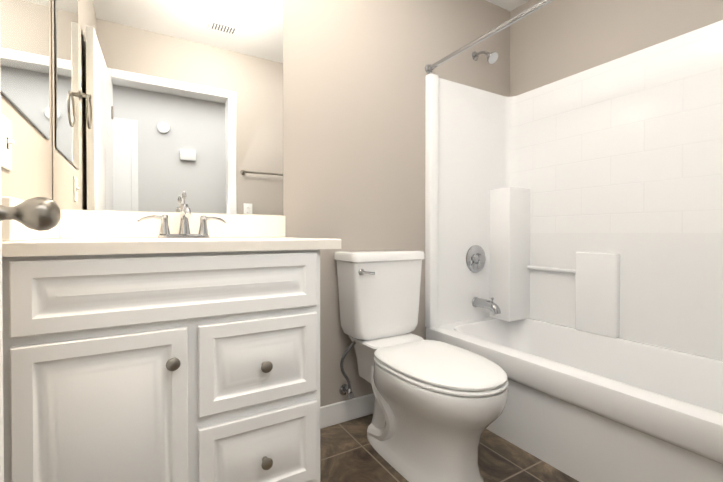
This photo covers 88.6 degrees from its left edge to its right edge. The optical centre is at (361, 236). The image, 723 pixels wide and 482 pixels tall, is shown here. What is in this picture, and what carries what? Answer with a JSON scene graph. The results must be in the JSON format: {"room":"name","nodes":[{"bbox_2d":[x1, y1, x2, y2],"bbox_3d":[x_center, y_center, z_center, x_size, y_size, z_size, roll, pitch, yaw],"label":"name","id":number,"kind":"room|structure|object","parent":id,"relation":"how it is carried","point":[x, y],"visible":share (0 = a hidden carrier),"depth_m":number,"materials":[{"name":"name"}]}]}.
{"room":"bathroom","nodes":[
{"label":"bathroom","id":0,"kind":"room"},
{"bbox_2d":[1,0,51,200],"bbox_3d":[-0.704,-0.278,0.542,0.120,2.440,1.645,0,1,-31],"label":"wall","id":1,"kind":"structure","parent":0,"point":[29,175],"depth_m":1.01,"materials":[{"name":"paint"}]},
{"bbox_2d":[1,114,13,170],"bbox_3d":[-0.801,-0.212,0.842,0.016,0.116,0.072,0,1,-31],"label":"light switch","id":2,"kind":"object","parent":1,"relation":"attached to","point":[7,141],"visible":0.88,"depth_m":0.83,"materials":[{"name":"white plastic"}]},
{"bbox_2d":[0,0,49,139],"bbox_3d":[-0.895,-0.839,0.987,0.006,1.045,0.535,0,1,-31],"label":"mirror","id":3,"kind":"object","parent":1,"relation":"attached to","point":[24,47],"visible":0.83,"depth_m":0.99,"materials":[{"name":"clear glass"}]},
{"bbox_2d":[0,72,60,481],"bbox_3d":[-0.407,-0.075,0.350,0.126,2.022,0.771,0,1,-33],"label":"door","id":4,"kind":"structure","parent":1,"relation":"in","point":[40,213],"depth_m":0.61,"materials":[{"name":"paint"}]},
{"bbox_2d":[51,0,509,406],"bbox_3d":[-0.065,-0.290,1.944,2.646,2.440,0.120,0,1,-31],"label":"wall","id":5,"kind":"structure","parent":0,"point":[355,73],"depth_m":1.91,"materials":[{"name":"paint"}]},
{"bbox_2d":[52,0,283,215],"bbox_3d":[-0.711,-0.711,1.484,0.822,1.230,0.006,0,1,-31],"label":"mirror","id":6,"kind":"object","parent":5,"relation":"attached to","point":[160,105],"visible":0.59,"depth_m":1.46,"materials":[{"name":"clear glass"}]},
{"bbox_2d":[320,393,374,428],"bbox_3d":[-0.020,0.878,1.904,0.899,0.105,0.013,0,1,-31],"label":"baseboard","id":7,"kind":"structure","parent":5,"relation":"attached to","point":[344,411],"depth_m":1.86,"materials":[{"name":"paint"}]},
{"bbox_2d":[472,51,497,63],"bbox_3d":[0.754,-1.099,2.255,0.070,0.123,0.164,0,1,-31],"label":"shower head","id":8,"kind":"object","parent":5,"relation":"attached to","point":[492,57],"visible":1,"depth_m":2.22},
{"bbox_2d":[425,0,553,73],"bbox_3d":[0.772,-0.959,1.478,0.052,0.051,1.523,0,1,-31],"label":"curtain rod","id":9,"kind":"object","parent":5,"relation":"attached to","point":[429,68],"visible":0.98,"depth_m":1.74,"materials":[{"name":"silver metal"}]},
{"bbox_2d":[320,414,578,481],"bbox_3d":[0.505,0.992,0.571,4.840,0.100,3.085,0,1,-31],"label":"floor","id":10,"kind":"structure","parent":0,"point":[349,452],"depth_m":1.54,"materials":[{"name":"tile"}]},
{"bbox_2d":[2,191,340,481],"bbox_3d":[-0.559,0.382,1.239,0.828,1.109,0.598,0,1,-31],"label":"bathroom vanity","id":11,"kind":"object","parent":10,"relation":"on","point":[183,345],"visible":1,"depth_m":0.97,"materials":[{"name":"paint"}]},
{"bbox_2d":[334,249,507,481],"bbox_3d":[0.239,0.504,1.578,0.412,0.865,0.825,0,1,-31],"label":"toilet","id":12,"kind":"object","parent":10,"relation":"on","point":[439,406],"visible":1,"depth_m":1.48,"materials":[{"name":"ceramic"}]},
{"bbox_2d":[425,20,722,481],"bbox_3d":[1.070,0.008,1.662,0.736,1.850,1.521,0,1,-31],"label":"bathtub","id":13,"kind":"object","parent":10,"relation":"on","point":[574,257],"visible":0.9,"depth_m":1.87,"materials":[{"name":"plastic"}]},
{"bbox_2d":[486,0,528,11],"bbox_3d":[0.505,-1.548,0.548,4.840,0.100,3.085,0,1,-31],"label":"ceiling","id":14,"kind":"structure","parent":0,"point":[510,5],"depth_m":2.40,"materials":[{"name":"paint"}]},
{"bbox_2d":[510,0,722,96],"bbox_3d":[1.471,-0.289,1.827,0.120,2.440,1.645,0,1,-31],"label":"wall","id":15,"kind":"structure","parent":0,"point":[554,41],"depth_m":2.06,"materials":[{"name":"paint"}]}
]}

